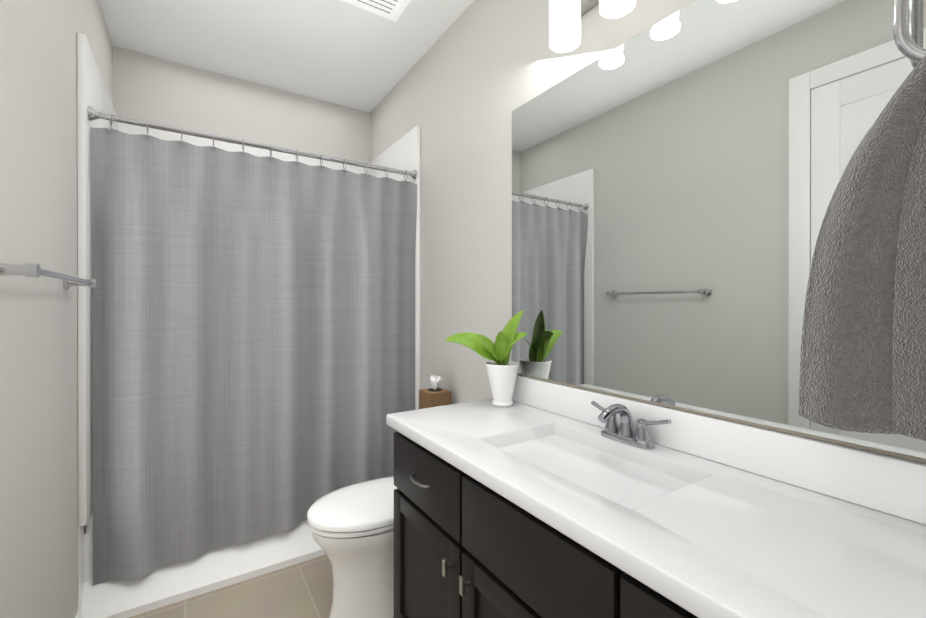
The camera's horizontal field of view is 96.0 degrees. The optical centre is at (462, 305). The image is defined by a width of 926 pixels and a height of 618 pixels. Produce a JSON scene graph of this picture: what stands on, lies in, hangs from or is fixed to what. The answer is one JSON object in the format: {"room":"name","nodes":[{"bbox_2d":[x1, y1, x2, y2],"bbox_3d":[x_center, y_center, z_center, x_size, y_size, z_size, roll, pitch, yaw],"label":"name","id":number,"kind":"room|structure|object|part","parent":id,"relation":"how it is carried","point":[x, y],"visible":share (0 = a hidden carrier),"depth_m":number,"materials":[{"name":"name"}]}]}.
{"room":"bathroom","nodes":[
{"label":"bathroom","id":0,"kind":"room"},
{"bbox_2d":[0,0,112,617],"bbox_3d":[-1.017,-0.099,0.780,0.100,2.740,3.920,0,0,-33],"label":"wall","id":1,"kind":"structure","parent":0,"point":[38,364],"depth_m":1.24,"materials":[{"name":"grey paint"}]},
{"bbox_2d":[0,263,96,289],"bbox_3d":[-1.187,-0.080,1.212,0.084,0.052,0.722,0,0,-33],"label":"towel rail","id":2,"kind":"object","parent":1,"relation":"attached to","point":[35,270],"visible":0.98,"depth_m":0.96,"materials":[{"name":"silver metal"}]},
{"bbox_2d":[75,608,81,617],"bbox_3d":[-1.154,1.228,1.099,0.013,0.085,1.260,0,0,-33],"label":"baseboard","id":3,"kind":"structure","parent":1,"relation":"attached to","point":[79,613],"depth_m":1.61,"materials":[{"name":"white wood"}]},
{"bbox_2d":[77,33,120,608],"bbox_3d":[-1.723,0.101,1.985,0.025,2.335,0.840,0,0,-33],"label":"wall","id":4,"kind":"structure","parent":1,"relation":"attached to","point":[92,91],"depth_m":1.64,"materials":[{"name":"white plastic"}]},
{"bbox_2d":[113,46,369,163],"bbox_3d":[-1.377,-0.104,2.823,1.520,2.740,0.100,0,0,-33],"label":"wall","id":5,"kind":"structure","parent":0,"point":[149,88],"depth_m":2.69,"materials":[{"name":"grey paint"}]},
{"bbox_2d":[121,123,364,173],"bbox_3d":[-1.340,-0.102,2.767,1.518,1.933,0.033,0,0,-33],"label":"wall","id":6,"kind":"structure","parent":5,"relation":"attached to","point":[125,128],"depth_m":2.66,"materials":[{"name":"white plastic"}]},
{"bbox_2d":[129,554,393,617],"bbox_3d":[-0.338,1.320,1.224,1.720,0.100,3.920,0,0,-33],"label":"floor","id":7,"kind":"structure","parent":0,"point":[303,589],"depth_m":1.80,"materials":[{"name":"tile"}]},
{"bbox_2d":[80,512,324,617],"bbox_3d":[-1.101,1.067,2.401,1.512,0.400,0.906,0,0,-33],"label":"shower tray","id":8,"kind":"object","parent":7,"relation":"on","point":[203,573],"visible":0.08,"depth_m":1.85,"materials":[{"name":"white plastic"}]},
{"bbox_2d":[307,476,397,617],"bbox_3d":[-0.290,0.906,1.838,0.755,0.726,0.456,0,0,-33],"label":"toilet","id":9,"kind":"object","parent":7,"relation":"on","point":[351,527],"visible":0.29,"depth_m":1.66,"materials":[{"name":"white ceramic"}]},
{"bbox_3d":[-0.387,0.867,1.775,0.518,0.017,0.382,0,0,-33],"label":"seat","id":10,"kind":"part","parent":9,"relation":"part of","materials":[{"name":"white ceramic"}]},
{"bbox_3d":[-0.388,0.833,1.774,0.521,0.039,0.386,0,0,-33],"label":"lid","id":11,"kind":"part","parent":9,"relation":"part of","materials":[{"name":"white ceramic"}]},
{"bbox_2d":[419,375,450,408],"bbox_3d":[-0.143,0.448,2.125,0.124,0.186,0.124,0,0,-33],"label":"tissue box","id":12,"kind":"object","parent":9,"relation":"on","point":[435,396],"visible":0.88,"depth_m":2.09,"materials":[{"name":"wood"}]},
{"bbox_2d":[386,375,925,617],"bbox_3d":[0.454,0.782,0.884,0.554,0.978,1.890,0,0,-33],"label":"bathroom vanity","id":13,"kind":"object","parent":7,"relation":"on","point":[540,499],"visible":0.94,"depth_m":0.89,"materials":[{"name":"stone"}]},
{"bbox_3d":[-0.230,0.908,1.501,0.018,0.473,0.058,0,0,-33],"label":"door","id":14,"kind":"part","parent":13,"relation":"part of","materials":[{"name":"brown wood"}]},
{"bbox_3d":[-0.124,1.116,1.338,0.018,0.058,0.332,0,0,-33],"label":"door","id":15,"kind":"part","parent":13,"relation":"part of","materials":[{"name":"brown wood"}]},
{"bbox_3d":[-0.144,0.559,1.324,0.028,0.009,0.109,0,0,-33],"label":"handle","id":16,"kind":"part","parent":13,"relation":"part of","materials":[{"name":"silver metal"}]},
{"bbox_3d":[-0.119,0.908,1.341,0.007,0.453,0.428,0,0,-33],"label":"door panel","id":17,"kind":"part","parent":13,"relation":"part of","materials":[{"name":"brown wood"}]},
{"bbox_3d":[-0.124,0.701,1.337,0.018,0.058,0.332,0,0,-33],"label":"door","id":18,"kind":"part","parent":13,"relation":"part of","materials":[{"name":"brown wood"}]},
{"bbox_3d":[-0.124,0.559,1.337,0.019,0.191,0.448,0,0,-33],"label":"drawer","id":19,"kind":"part","parent":13,"relation":"part of","materials":[{"name":"brown wood"}]},
{"bbox_3d":[-0.018,0.909,1.174,0.018,0.473,0.058,0,0,-33],"label":"door","id":20,"kind":"part","parent":13,"relation":"part of","materials":[{"name":"brown wood"}]},
{"bbox_3d":[0.020,0.909,1.115,0.018,0.473,0.058,0,0,-33],"label":"door","id":21,"kind":"part","parent":13,"relation":"part of","materials":[{"name":"brown wood"}]},
{"bbox_2d":[445,310,527,406],"bbox_3d":[0.106,0.209,1.636,0.271,0.379,0.242,0,0,-33],"label":"plant","id":22,"kind":"object","parent":13,"relation":"on","point":[502,370],"visible":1,"depth_m":1.64,"materials":[{"name":"green plant"}]},
{"bbox_3d":[0.048,0.179,1.666,0.206,0.141,0.130,0,0,-33],"label":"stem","id":23,"kind":"part","parent":22,"relation":"part of","materials":[{"name":"green plant"}]},
{"bbox_3d":[0.087,0.180,1.627,0.166,0.140,0.054,0,0,-33],"label":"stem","id":24,"kind":"part","parent":22,"relation":"part of","materials":[{"name":"green plant"}]},
{"bbox_3d":[0.153,0.175,1.649,0.072,0.150,0.072,0,0,-33],"label":"stem","id":25,"kind":"part","parent":22,"relation":"part of","materials":[{"name":"green plant"}]},
{"bbox_3d":[0.181,0.135,1.657,0.064,0.231,0.111,0,0,-33],"label":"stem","id":26,"kind":"part","parent":22,"relation":"part of","materials":[{"name":"green plant"}]},
{"bbox_3d":[0.189,0.177,1.628,0.048,0.147,0.137,0,0,-33],"label":"stem","id":27,"kind":"part","parent":22,"relation":"part of","materials":[{"name":"green plant"}]},
{"bbox_3d":[0.142,0.909,0.938,0.007,0.453,0.468,0,0,-33],"label":"door panel","id":28,"kind":"part","parent":13,"relation":"part of","materials":[{"name":"brown wood"}]},
{"bbox_3d":[0.137,0.702,0.934,0.018,0.058,0.372,0,0,-33],"label":"door","id":29,"kind":"part","parent":13,"relation":"part of","materials":[{"name":"brown wood"}]},
{"bbox_3d":[0.137,0.560,0.934,0.019,0.191,0.488,0,0,-33],"label":"drawer","id":30,"kind":"part","parent":13,"relation":"part of","materials":[{"name":"brown wood"}]},
{"bbox_2d":[591,401,670,448],"bbox_3d":[0.444,0.342,1.204,0.146,0.114,0.262,0,0,-33],"label":"faucet","id":31,"kind":"object","parent":13,"relation":"on","point":[624,432],"visible":1,"depth_m":1.20,"materials":[{"name":"silver metal"}]},
{"bbox_3d":[0.435,0.324,1.306,0.024,0.032,0.081,0,0,-33],"label":"arm","id":32,"kind":"part","parent":31,"relation":"part of"},
{"bbox_3d":[0.455,0.353,1.272,0.042,0.062,0.042,0,0,-33],"label":"stem","id":33,"kind":"part","parent":31,"relation":"part of","materials":[{"name":"silver metal"}]},
{"bbox_3d":[0.510,0.353,1.186,0.042,0.062,0.042,0,0,-33],"label":"stem","id":34,"kind":"part","parent":31,"relation":"part of","materials":[{"name":"silver metal"}]},
{"bbox_3d":[0.534,0.324,1.155,0.024,0.032,0.081,0,0,-33],"label":"arm","id":35,"kind":"part","parent":31,"relation":"part of"},
{"bbox_3d":[0.409,0.561,0.515,0.019,0.191,0.488,0,0,-33],"label":"drawer","id":36,"kind":"part","parent":13,"relation":"part of","materials":[{"name":"brown wood"}]},
{"bbox_2d":[99,0,473,112],"bbox_3d":[-0.338,-1.520,1.218,1.720,0.100,3.920,0,0,-33],"label":"ceiling","id":37,"kind":"structure","parent":0,"point":[340,52],"depth_m":2.30,"materials":[{"name":"white paint"}]},
{"bbox_2d":[341,0,410,21],"bbox_3d":[-0.397,-1.457,1.924,0.330,0.027,0.330,0,0,-33],"label":"ceiling vent","id":38,"kind":"object","parent":37,"relation":"in","point":[392,10],"visible":1,"depth_m":2.02,"materials":[{"name":"white"}]},
{"bbox_2d":[370,0,925,463],"bbox_3d":[0.342,-0.101,1.661,0.100,2.740,3.920,0,0,-33],"label":"wall","id":39,"kind":"structure","parent":0,"point":[470,80],"depth_m":2.02,"materials":[{"name":"grey paint"}]},
{"bbox_2d":[365,126,419,409],"bbox_3d":[-0.481,-0.102,2.814,0.025,1.933,0.800,0,0,-33],"label":"wall","id":40,"kind":"structure","parent":39,"relation":"attached to","point":[403,153],"depth_m":2.50,"materials":[{"name":"white plastic"}]},
{"bbox_2d":[87,106,416,585],"bbox_3d":[-0.895,0.171,2.083,1.468,1.954,0.074,0,0,-33],"label":"shower curtain","id":41,"kind":"object","parent":40,"relation":"hanging from","point":[253,341],"visible":1,"depth_m":1.96,"materials":[{"name":"grey fabric"}]},
{"bbox_3d":[-0.901,-0.778,2.088,1.464,0.025,0.025,0,0,-33],"label":"rail","id":42,"kind":"part","parent":41,"relation":"part of","materials":[{"name":"silver metal"}]},
{"bbox_2d":[549,0,636,52],"bbox_3d":[0.471,-0.983,1.207,0.174,0.265,0.600,0,0,-33],"label":"sconce","id":43,"kind":"object","parent":39,"relation":"attached to","point":[565,26],"visible":1,"depth_m":1.31,"materials":[{"name":"white glass"}]},
{"bbox_3d":[0.331,-0.940,1.355,0.100,0.180,0.100,0,0,-33],"label":"lamp shade","id":44,"kind":"part","parent":43,"relation":"part of","materials":[{"name":"white glass"}]},
{"bbox_3d":[0.331,-0.867,1.355,0.086,0.026,0.086,0,0,-33],"label":"bulb","id":45,"kind":"part","parent":43,"relation":"part of","materials":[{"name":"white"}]},
{"bbox_3d":[0.531,-1.060,1.246,0.030,0.110,0.600,0,0,-33],"label":"plate","id":46,"kind":"part","parent":43,"relation":"part of","materials":[{"name":"silver metal"}]},
{"bbox_3d":[0.440,-0.867,1.187,0.086,0.026,0.086,0,0,-33],"label":"bulb","id":47,"kind":"part","parent":43,"relation":"part of","materials":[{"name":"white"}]},
{"bbox_3d":[0.440,-0.940,1.187,0.100,0.180,0.100,0,0,-33],"label":"lamp shade","id":48,"kind":"part","parent":43,"relation":"part of","materials":[{"name":"white glass"}]},
{"bbox_2d":[512,0,925,458],"bbox_3d":[0.535,-0.269,1.265,0.006,1.102,1.195,0,0,-33],"label":"mirror","id":49,"kind":"object","parent":39,"relation":"attached to","point":[677,176],"visible":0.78,"depth_m":1.11,"materials":[{"name":"clear glass"}]},
{"bbox_2d":[517,373,925,462],"bbox_3d":[0.534,0.286,1.265,0.008,0.006,1.195,0,0,-33],"label":"frame","id":50,"kind":"object","parent":39,"relation":"attached to","point":[800,434],"visible":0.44,"depth_m":0.99,"materials":[{"name":"silver"}]},
{"bbox_2d":[799,0,925,440],"bbox_3d":[0.840,-0.275,0.688,0.122,1.022,0.453,0,0,-33],"label":"hanging towel","id":51,"kind":"object","parent":39,"relation":"hanging from","point":[863,357],"visible":1,"depth_m":0.76,"materials":[{"name":"grey fabric"}]}
]}

